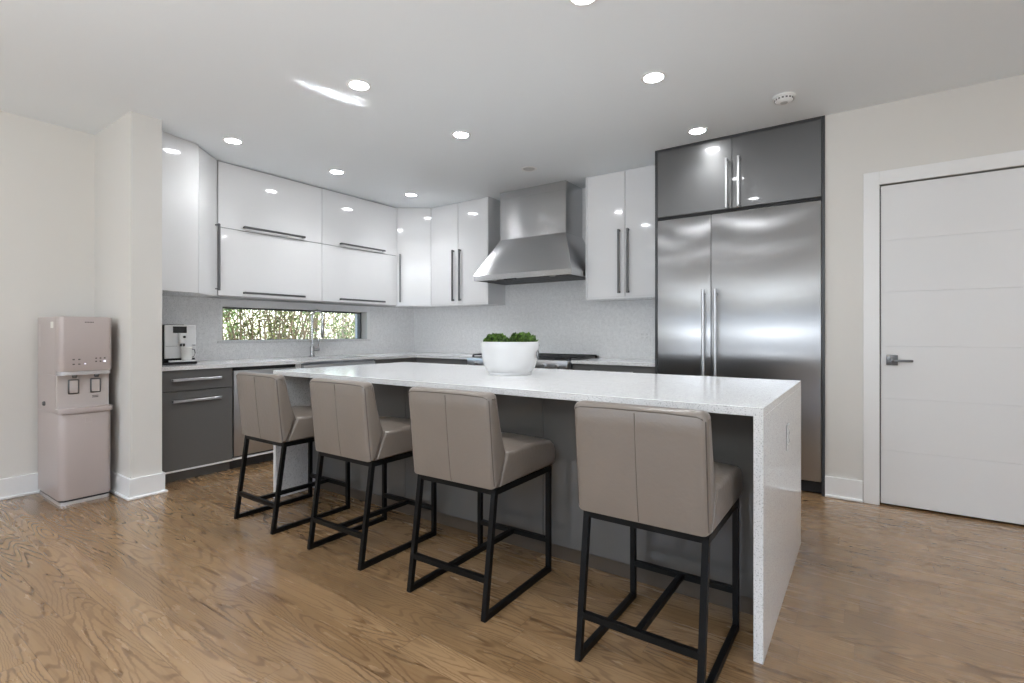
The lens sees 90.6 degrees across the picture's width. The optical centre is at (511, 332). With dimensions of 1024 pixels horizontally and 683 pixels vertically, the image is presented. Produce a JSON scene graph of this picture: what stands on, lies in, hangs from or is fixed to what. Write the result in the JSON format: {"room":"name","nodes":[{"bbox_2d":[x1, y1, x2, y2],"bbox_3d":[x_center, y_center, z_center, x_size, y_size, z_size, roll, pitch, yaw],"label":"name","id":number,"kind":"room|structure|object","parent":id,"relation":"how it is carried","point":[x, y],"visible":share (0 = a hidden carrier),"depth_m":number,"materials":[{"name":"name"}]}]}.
{"room":"kitchen","nodes":[
{"label":"kitchen","id":0,"kind":"room"},
{"bbox_2d":[0,111,94,478],"bbox_3d":[-4.799,-0.192,2.004,0.300,2.703,4.977,0,0,35],"label":"wall","id":1,"kind":"structure","parent":0,"point":[47,170],"depth_m":3.66,"materials":[{"name":"white paint"}]},
{"bbox_2d":[0,473,39,500],"bbox_3d":[-4.671,1.087,1.899,0.030,0.145,4.951,0,0,35],"label":"baseboard","id":2,"kind":"structure","parent":1,"relation":"attached to","point":[23,485],"depth_m":3.58,"materials":[{"name":"white paint"}]},
{"bbox_2d":[163,295,408,342],"bbox_3d":[-2.329,-0.192,5.669,0.220,2.703,3.545,0,0,35],"label":"wall","id":3,"kind":"structure","parent":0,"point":[363,314],"depth_m":6.25,"materials":[{"name":"white paint"}]},
{"bbox_2d":[162,131,220,296],"bbox_3d":[-2.790,-0.934,4.243,0.662,1.215,0.636,0,0,35],"label":"upper cabinet","id":4,"kind":"object","parent":3,"relation":"attached to","point":[189,173],"visible":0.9,"depth_m":4.09,"materials":[{"name":"white laminate"}]},
{"bbox_2d":[201,160,321,302],"bbox_3d":[-2.430,-0.934,5.021,0.358,1.215,1.050,0,0,35],"label":"upper cabinet","id":5,"kind":"object","parent":3,"relation":"attached to","point":[271,225],"visible":0.98,"depth_m":4.88,"materials":[{"name":"white laminate"}]},
{"bbox_2d":[162,295,413,360],"bbox_3d":[-2.289,-0.033,5.524,0.012,0.586,3.313,0,0,35],"label":"backsplash","id":6,"kind":"structure","parent":3,"relation":"attached to","point":[391,329],"depth_m":5.19,"materials":[{"name":"white tile"}]},
{"bbox_2d":[217,299,370,342],"bbox_3d":[-2.340,-0.112,5.583,0.180,0.424,1.809,0,0,35],"label":"window","id":7,"kind":"structure","parent":3,"relation":"attached to","point":[228,303],"depth_m":5.48,"materials":[{"name":"grey"}]},
{"bbox_2d":[313,188,396,306],"bbox_3d":[-1.828,-0.934,5.881,0.358,1.215,1.045,0,0,35],"label":"upper cabinet","id":8,"kind":"object","parent":3,"relation":"attached to","point":[359,236],"visible":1,"depth_m":5.75,"materials":[{"name":"white laminate"}]},
{"bbox_2d":[0,460,1023,682],"bbox_3d":[-0.411,1.220,1.069,8.700,0.120,8.880,0,0,35],"label":"floor","id":9,"kind":"structure","parent":0,"point":[168,587],"depth_m":2.19,"materials":[{"name":"brown wood"}]},
{"bbox_2d":[38,316,111,505],"bbox_3d":[-3.124,0.525,3.615,0.511,1.270,0.308,0,0,35],"label":"water dispenser","id":10,"kind":"object","parent":9,"relation":"on","point":[75,353],"visible":1,"depth_m":3.48,"materials":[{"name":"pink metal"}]},
{"bbox_2d":[55,404,111,414],"bbox_3d":[-2.950,0.529,3.499,0.092,0.035,0.298,0,0,35],"label":"drip tray","id":11,"kind":"object","parent":10,"relation":"on","point":[72,409],"depth_m":3.47,"materials":[{"name":"pink plastic"}]},
{"bbox_2d":[95,111,161,478],"bbox_3d":[-3.029,-0.192,3.905,1.057,2.703,0.188,0,0,35],"label":"wall pier","id":12,"kind":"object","parent":9,"relation":"on","point":[128,152],"visible":0.71,"depth_m":3.63,"materials":[{"name":"white paint"}]},
{"bbox_2d":[109,470,167,500],"bbox_3d":[-2.879,1.087,3.800,0.750,0.145,0.248,0,0,35],"label":"baseboard","id":13,"kind":"object","parent":12,"relation":"attached to","point":[126,488],"visible":0.75,"depth_m":3.59,"materials":[{"name":"white paint"}]},
{"bbox_2d":[162,367,231,482],"bbox_3d":[-2.776,0.725,4.205,0.704,0.868,0.589,0,0,35],"label":"base cabinet","id":14,"kind":"object","parent":9,"relation":"on","point":[196,403],"visible":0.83,"depth_m":4.04,"materials":[{"name":"grey"}]},
{"bbox_2d":[230,364,294,468],"bbox_3d":[-2.454,0.726,4.692,0.656,0.866,0.579,0,0,35],"label":"dishwasher","id":15,"kind":"object","parent":9,"relation":"on","point":[258,452],"visible":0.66,"depth_m":4.36,"materials":[{"name":"silver"}]},
{"bbox_2d":[234,372,349,534],"bbox_3d":[-1.396,0.704,3.269,0.468,0.916,0.574,0,0,35],"label":"bar stool","id":16,"kind":"object","parent":9,"relation":"on","point":[267,415],"visible":0.82,"depth_m":3.06,"materials":[{"name":"beige leather"}]},
{"bbox_2d":[295,364,300,368],"bbox_3d":[-2.011,0.725,5.297,0.704,0.868,0.919,0,0,35],"label":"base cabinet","id":17,"kind":"object","parent":9,"relation":"on","point":[297,366],"visible":0.02,"depth_m":4.77,"materials":[{"name":"grey"}]},
{"bbox_2d":[307,378,436,570],"bbox_3d":[-0.760,0.704,2.829,0.468,0.916,0.574,0,0,35],"label":"bar stool","id":18,"kind":"object","parent":9,"relation":"on","point":[348,426],"visible":0.9,"depth_m":2.63,"materials":[{"name":"beige leather"}]},
{"bbox_2d":[365,357,466,364],"bbox_3d":[-1.067,0.725,5.946,1.506,0.868,1.218,0,0,35],"label":"base cabinet","id":19,"kind":"object","parent":9,"relation":"on","point":[414,359],"visible":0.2,"depth_m":5.75,"materials":[{"name":"grey"}]},
{"bbox_2d":[162,352,481,370],"bbox_3d":[-1.668,0.275,5.097,1.519,0.030,3.324,0,0,35],"label":"countertop","id":20,"kind":"structure","parent":19,"relation":"on","point":[210,364],"depth_m":4.97,"materials":[{"name":"white stone"}]},
{"bbox_2d":[162,324,196,364],"bbox_3d":[-2.850,0.095,4.249,0.416,0.328,0.240,0,0,35],"label":"coffee machine","id":21,"kind":"object","parent":20,"relation":"on","point":[174,337],"visible":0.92,"depth_m":4.13,"materials":[{"name":"silver plastic"}]},
{"bbox_2d":[168,359,195,361],"bbox_3d":[-2.704,0.229,4.159,0.026,0.016,0.200,0,0,35],"label":"drip tray","id":22,"kind":"object","parent":21,"relation":"on","point":[169,360],"depth_m":4.15,"materials":[{"name":"silver plastic"}]},
{"bbox_2d":[181,347,195,359],"bbox_3d":[-2.663,0.169,4.162,0.098,0.104,0.080,0,0,-22],"label":"mug","id":23,"kind":"object","parent":21,"relation":"on","point":[186,352],"visible":1,"depth_m":4.13,"materials":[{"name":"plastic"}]},
{"bbox_2d":[309,310,323,356],"bbox_3d":[-2.132,0.004,5.527,0.150,0.512,0.074,0,0,-25],"label":"faucet","id":24,"kind":"object","parent":20,"relation":"on","point":[313,349],"visible":1,"depth_m":5.51,"materials":[{"name":"silver metal"}]},
{"bbox_2d":[301,359,374,367],"bbox_3d":[-1.950,0.424,5.289,0.558,0.261,0.853,0,0,35],"label":"sink","id":25,"kind":"object","parent":20,"relation":"in","point":[360,361],"visible":0.17,"depth_m":5.33,"materials":[{"name":"silver metal"}]},
{"bbox_2d":[407,386,554,622],"bbox_3d":[-0.134,0.704,2.387,0.468,0.916,0.574,0,0,34],"label":"bar stool","id":26,"kind":"object","parent":9,"relation":"on","point":[458,440],"visible":1,"depth_m":2.20,"materials":[{"name":"beige leather"}]},
{"bbox_2d":[311,378,752,614],"bbox_3d":[0.037,0.728,3.288,3.053,0.863,0.988,0,0,35],"label":"base cabinet","id":27,"kind":"object","parent":9,"relation":"on","point":[522,506],"visible":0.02,"depth_m":2.53,"materials":[{"name":"grey wood"}]},
{"bbox_2d":[273,362,800,663],"bbox_3d":[-0.045,0.712,3.171,3.119,0.897,1.239,0,0,35],"label":"countertop","id":28,"kind":"structure","parent":27,"relation":"on","point":[773,404],"depth_m":2.35,"materials":[{"name":"white stone"}]},
{"bbox_2d":[481,341,538,375],"bbox_3d":[-0.010,0.159,3.230,0.379,0.207,0.372,0,0,35],"label":"bowl","id":29,"kind":"object","parent":28,"relation":"on","point":[499,358],"visible":0.94,"depth_m":3.08,"materials":[{"name":"white ceramic"}]},
{"bbox_2d":[483,333,509,341],"bbox_3d":[-0.100,0.052,3.233,0.202,0.108,0.203,0,0,35],"label":"moss ball","id":30,"kind":"object","parent":29,"relation":"in","point":[494,337],"visible":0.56,"depth_m":3.19,"materials":[{"name":"green plant"}]},
{"bbox_2d":[508,332,539,345],"bbox_3d":[0.068,0.047,3.234,0.218,0.112,0.221,0,0,35],"label":"moss ball","id":31,"kind":"object","parent":29,"relation":"in","point":[522,336],"visible":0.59,"depth_m":3.18,"materials":[{"name":"green plant"}]},
{"bbox_2d":[786,423,789,449],"bbox_3d":[1.253,0.470,2.296,0.009,0.116,0.072,0,0,35],"label":"power outlet","id":32,"kind":"object","parent":28,"relation":"attached to","point":[788,424],"visible":1,"depth_m":2.28,"materials":[{"name":"white plastic"}]},
{"bbox_2d":[788,428,789,444],"bbox_3d":[1.256,0.470,2.295,0.002,0.068,0.033,0,0,35],"label":"socket","id":33,"kind":"object","parent":32,"relation":"attached to","point":[788,428],"depth_m":2.29,"materials":[{"name":"grey plastic"}]},
{"bbox_2d":[467,353,598,369],"bbox_3d":[0.200,0.684,5.356,1.224,0.912,0.730,0,0,35],"label":"range","id":34,"kind":"object","parent":9,"relation":"on","point":[545,360],"visible":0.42,"depth_m":4.96,"materials":[{"name":"silver metal"}]},
{"bbox_2d":[573,364,654,373],"bbox_3d":[1.067,0.725,4.800,0.813,0.868,0.646,0,0,35],"label":"base cabinet","id":35,"kind":"object","parent":9,"relation":"on","point":[588,367],"visible":0.12,"depth_m":4.55,"materials":[{"name":"grey"}]},
{"bbox_2d":[571,358,654,366],"bbox_3d":[1.076,0.275,4.813,0.814,0.030,0.640,0,0,35],"label":"countertop","id":36,"kind":"structure","parent":35,"relation":"on","point":[600,361],"depth_m":4.63,"materials":[{"name":"white stone"}]},
{"bbox_2d":[574,400,741,682],"bbox_3d":[0.561,0.704,1.906,0.468,0.916,0.574,0,0,35],"label":"bar stool","id":37,"kind":"object","parent":9,"relation":"on","point":[648,468],"visible":1,"depth_m":1.71,"materials":[{"name":"beige leather"}]},
{"bbox_2d":[658,200,821,492],"bbox_3d":[1.880,0.105,4.178,1.184,2.099,0.718,0,0,35],"label":"refrigerator","id":38,"kind":"object","parent":9,"relation":"on","point":[740,292],"visible":0.58,"depth_m":3.88,"materials":[{"name":"grey metal"}]},
{"bbox_2d":[655,115,824,495],"bbox_3d":[1.891,-0.191,4.194,1.228,2.702,0.718,0,0,35],"label":"tall cabinet","id":39,"kind":"object","parent":9,"relation":"on","point":[783,164],"visible":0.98,"depth_m":3.89,"materials":[{"name":"grey"}]},
{"bbox_2d":[0,0,1023,207],"bbox_3d":[-0.411,-1.603,1.069,8.700,0.120,8.880,0,0,35],"label":"ceiling","id":40,"kind":"structure","parent":0,"point":[554,87],"depth_m":2.98,"materials":[{"name":"white paint"}]},
{"bbox_2d":[222,137,243,144],"bbox_3d":[-2.240,-1.540,4.067,0.152,0.006,0.152,0,0,35],"label":"recessed light","id":41,"kind":"object","parent":40,"relation":"in","point":[230,140],"visible":1,"depth_m":4.06,"materials":[{"name":"white paint"}]},
{"bbox_2d":[225,139,240,143],"bbox_3d":[-2.240,-1.541,4.067,0.111,0.002,0.111,0,0,35],"label":"diffuser","id":42,"kind":"object","parent":41,"relation":"attached to","point":[231,141],"depth_m":4.08,"materials":[{"name":"white plastic"}]},
{"bbox_2d":[328,169,344,174],"bbox_3d":[-1.679,-1.540,4.854,0.152,0.006,0.152,0,0,35],"label":"recessed light","id":43,"kind":"object","parent":40,"relation":"in","point":[332,171],"visible":1,"depth_m":4.84,"materials":[{"name":"white paint"}]},
{"bbox_2d":[331,170,342,173],"bbox_3d":[-1.679,-1.541,4.854,0.111,0.002,0.111,0,0,35],"label":"diffuser","id":44,"kind":"object","parent":43,"relation":"attached to","point":[332,171],"depth_m":4.87,"materials":[{"name":"white plastic"}]},
{"bbox_2d":[346,79,371,90],"bbox_3d":[-0.953,-1.540,3.154,0.152,0.006,0.152,0,0,35],"label":"recessed light","id":45,"kind":"object","parent":40,"relation":"in","point":[354,84],"visible":1,"depth_m":3.15,"materials":[{"name":"white paint"}]},
{"bbox_2d":[350,81,367,89],"bbox_3d":[-0.953,-1.541,3.154,0.111,0.002,0.111,0,0,35],"label":"diffuser","id":46,"kind":"object","parent":45,"relation":"attached to","point":[354,85],"depth_m":3.15,"materials":[{"name":"white"}]},
{"bbox_2d":[404,193,417,196],"bbox_3d":[-1.127,-1.540,5.660,0.152,0.006,0.152,0,0,35],"label":"recessed light","id":47,"kind":"object","parent":40,"relation":"in","point":[405,194],"visible":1,"depth_m":5.64,"materials":[{"name":"white paint"}]},
{"bbox_2d":[451,131,470,138],"bbox_3d":[-0.397,-1.540,3.943,0.152,0.006,0.152,0,0,35],"label":"recessed light","id":48,"kind":"object","parent":40,"relation":"in","point":[456,134],"visible":1,"depth_m":3.93,"materials":[{"name":"white paint"}]},
{"bbox_2d":[454,132,467,137],"bbox_3d":[-0.397,-1.541,3.943,0.111,0.002,0.111,0,0,35],"label":"diffuser","id":49,"kind":"object","parent":48,"relation":"attached to","point":[456,134],"depth_m":3.94,"materials":[{"name":"white"}]},
{"bbox_2d":[521,166,536,171],"bbox_3d":[0.160,-1.540,4.762,0.152,0.006,0.152,0,0,35],"label":"recessed light","id":50,"kind":"object","parent":40,"relation":"in","point":[526,168],"visible":1,"depth_m":4.75,"materials":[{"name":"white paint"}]},
{"bbox_2d":[523,167,534,170],"bbox_3d":[0.160,-1.541,4.762,0.111,0.002,0.111,0,0,35],"label":"diffuser","id":51,"kind":"object","parent":50,"relation":"attached to","point":[524,168],"depth_m":4.76,"materials":[{"name":"grey"}]},
{"bbox_2d":[568,0,597,6],"bbox_3d":[0.328,-1.540,2.316,0.152,0.006,0.152,0,0,35],"label":"recessed light","id":52,"kind":"object","parent":40,"relation":"in","point":[580,3],"visible":1,"depth_m":2.36,"materials":[{"name":"white paint"}]},
{"bbox_2d":[573,0,592,3],"bbox_3d":[0.328,-1.541,2.316,0.111,0.002,0.111,0,0,35],"label":"diffuser","id":53,"kind":"object","parent":52,"relation":"attached to","point":[574,1],"depth_m":2.36,"materials":[{"name":"white"}]},
{"bbox_2d":[641,71,666,83],"bbox_3d":[0.855,-1.540,3.059,0.152,0.006,0.152,0,0,35],"label":"recessed light","id":54,"kind":"object","parent":40,"relation":"in","point":[653,77],"visible":1,"depth_m":3.06,"materials":[{"name":"white paint"}]},
{"bbox_2d":[644,73,662,81],"bbox_3d":[0.855,-1.541,3.059,0.111,0.002,0.111,0,0,35],"label":"diffuser","id":55,"kind":"object","parent":54,"relation":"attached to","point":[648,77],"depth_m":3.06,"materials":[{"name":"white"}]},
{"bbox_2d":[687,127,707,134],"bbox_3d":[1.417,-1.540,3.867,0.152,0.006,0.152,0,0,35],"label":"recessed light","id":56,"kind":"object","parent":40,"relation":"in","point":[697,130],"visible":1,"depth_m":3.86,"materials":[{"name":"white paint"}]},
{"bbox_2d":[690,128,704,133],"bbox_3d":[1.417,-1.541,3.867,0.111,0.002,0.111,0,0,35],"label":"diffuser","id":57,"kind":"object","parent":56,"relation":"attached to","point":[693,130],"depth_m":3.86,"materials":[{"name":"white"}]},
{"bbox_2d":[773,92,795,104],"bbox_3d":[1.776,-1.521,3.308,0.132,0.043,0.132,0,0,35],"label":"smoke detector","id":58,"kind":"object","parent":40,"relation":"attached to","point":[784,98],"visible":1,"depth_m":3.28,"materials":[{"name":"white paint"}]},
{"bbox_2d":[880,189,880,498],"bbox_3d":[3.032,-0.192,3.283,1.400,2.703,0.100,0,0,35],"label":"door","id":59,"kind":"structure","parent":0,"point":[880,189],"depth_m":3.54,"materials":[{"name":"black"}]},
{"bbox_2d":[825,74,1023,480],"bbox_3d":[3.761,-0.192,2.619,3.643,2.703,0.150,0,0,35],"label":"wall","id":60,"kind":"structure","parent":0,"point":[986,118],"depth_m":3.49,"materials":[{"name":"white paint"}]},
{"bbox_2d":[825,476,862,502],"bbox_3d":[2.309,1.087,3.526,0.222,0.145,0.030,0,0,35],"label":"baseboard","id":61,"kind":"structure","parent":60,"relation":"attached to","point":[835,487],"depth_m":3.52,"materials":[{"name":"white paint"}]},
{"bbox_2d":[863,150,1023,504],"bbox_3d":[2.853,0.037,3.150,1.098,2.246,0.022,0,0,35],"label":"door frame","id":62,"kind":"structure","parent":60,"relation":"attached to","point":[872,181],"depth_m":3.42,"materials":[{"name":"white paint"}]},
{"bbox_2d":[881,167,1023,524],"bbox_3d":[2.852,0.079,3.157,0.916,2.134,0.108,0,0,35],"label":"door","id":63,"kind":"structure","parent":60,"relation":"attached to","point":[952,248],"depth_m":3.20,"materials":[{"name":"white paint"}]},
{"bbox_3d":[0.691,-0.192,5.596,4.850,2.703,0.200,0,0,35],"label":"wall","id":64,"kind":"structure","parent":0,"visible":0},
{"bbox_2d":[414,188,654,358],"bbox_3d":[0.125,-0.642,5.863,3.578,1.802,0.012,0,0,35],"label":"wall","id":65,"kind":"structure","parent":64,"relation":"attached to","point":[560,316],"depth_m":5.63,"materials":[{"name":"grey stone"}]},
{"bbox_2d":[390,208,446,308],"bbox_3d":[-1.240,-0.934,6.461,0.656,1.215,0.598,0,0,35],"label":"upper cabinet","id":66,"kind":"object","parent":65,"relation":"attached to","point":[413,224],"visible":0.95,"depth_m":6.23,"materials":[{"name":"white laminate"}]},
{"bbox_2d":[431,197,504,306],"bbox_3d":[-0.546,-0.934,6.104,0.887,1.215,0.387,0,0,35],"label":"upper cabinet","id":67,"kind":"object","parent":65,"relation":"attached to","point":[464,235],"visible":0.99,"depth_m":5.93,"materials":[{"name":"white laminate"}]},
{"bbox_2d":[474,180,585,284],"bbox_3d":[0.246,-1.046,5.406,1.200,0.992,0.597,0,0,35],"label":"range hood","id":68,"kind":"object","parent":65,"relation":"attached to","point":[541,241],"visible":0.98,"depth_m":5.27,"materials":[{"name":"silver metal"}]},
{"bbox_2d":[586,165,654,301],"bbox_3d":[1.150,-0.934,4.916,0.813,1.215,0.387,0,0,35],"label":"upper cabinet","id":69,"kind":"object","parent":65,"relation":"attached to","point":[620,206],"visible":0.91,"depth_m":4.80,"materials":[{"name":"white laminate"}]},
{"bbox_2d":[639,330,650,341],"bbox_3d":[1.315,0.032,5.016,0.116,0.116,0.009,0,0,35],"label":"power outlet","id":70,"kind":"object","parent":65,"relation":"attached to","point":[644,335],"visible":1,"depth_m":5.01,"materials":[{"name":"white plastic"}]},
{"label":"outside","id":71,"kind":"structure","parent":0,"visible":0},
{"bbox_3d":[-12.803,1.435,21.176,34.730,0.250,60.000,0,0,35],"label":"ground","id":72,"kind":"structure","parent":71,"visible":0},
{"bbox_2d":[222,309,244,339],"bbox_3d":[-3.886,0.173,6.694,0.722,2.284,1.123,0,0,-27],"label":"shrub","id":73,"kind":"object","parent":72,"relation":"on","point":[230,310],"visible":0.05,"depth_m":6.77,"materials":[{"name":"green plant"}]},
{"bbox_2d":[223,309,258,338],"bbox_3d":[-4.938,0.172,8.868,0.778,2.288,1.205,0,0,-5],"label":"shrub","id":74,"kind":"object","parent":72,"relation":"on","point":[231,309],"visible":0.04,"depth_m":8.99,"materials":[{"name":"green plant"}]},
{"bbox_2d":[223,309,300,339],"bbox_3d":[-4.134,0.248,8.109,1.433,2.141,1.682,0,0,35],"label":"shrub","id":75,"kind":"object","parent":72,"relation":"on","point":[249,332],"visible":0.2,"depth_m":7.93,"materials":[{"name":"green plant"}]},
{"bbox_2d":[253,310,315,339],"bbox_3d":[-4.140,0.192,9.181,1.372,2.248,0.997,0,0,13],"label":"shrub","id":76,"kind":"object","parent":72,"relation":"on","point":[289,318],"visible":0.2,"depth_m":9.07,"materials":[{"name":"green plant"}]},
{"bbox_2d":[281,311,326,338],"bbox_3d":[-4.389,0.116,10.757,1.065,2.402,1.321,0,0,35],"label":"shrub","id":77,"kind":"object","parent":72,"relation":"on","point":[283,311],"visible":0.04,"depth_m":10.74,"materials":[{"name":"green plant"}]},
{"bbox_2d":[288,312,346,338],"bbox_3d":[-3.061,0.231,7.933,1.016,2.165,0.959,0,0,35],"label":"shrub","id":78,"kind":"object","parent":72,"relation":"on","point":[317,314],"visible":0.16,"depth_m":7.88,"materials":[{"name":"green plant"}]},
{"bbox_2d":[319,313,353,338],"bbox_3d":[-3.234,0.184,9.768,1.234,2.260,0.748,0,0,-37],"label":"shrub","id":79,"kind":"object","parent":72,"relation":"on","point":[344,314],"visible":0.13,"depth_m":9.81,"materials":[{"name":"green plant"}]},
{"bbox_2d":[323,313,353,338],"bbox_3d":[-3.811,0.066,11.623,1.185,2.499,1.160,0,0,-17],"label":"shrub","id":80,"kind":"object","parent":72,"relation":"on","point":[333,319],"visible":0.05,"depth_m":11.32,"materials":[{"name":"green plant"}]},
{"bbox_2d":[329,313,354,338],"bbox_3d":[-2.671,0.227,8.794,0.868,2.177,1.086,0,0,-31],"label":"shrub","id":81,"kind":"object","parent":72,"relation":"on","point":[347,315],"visible":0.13,"depth_m":8.76,"materials":[{"name":"green plant"}]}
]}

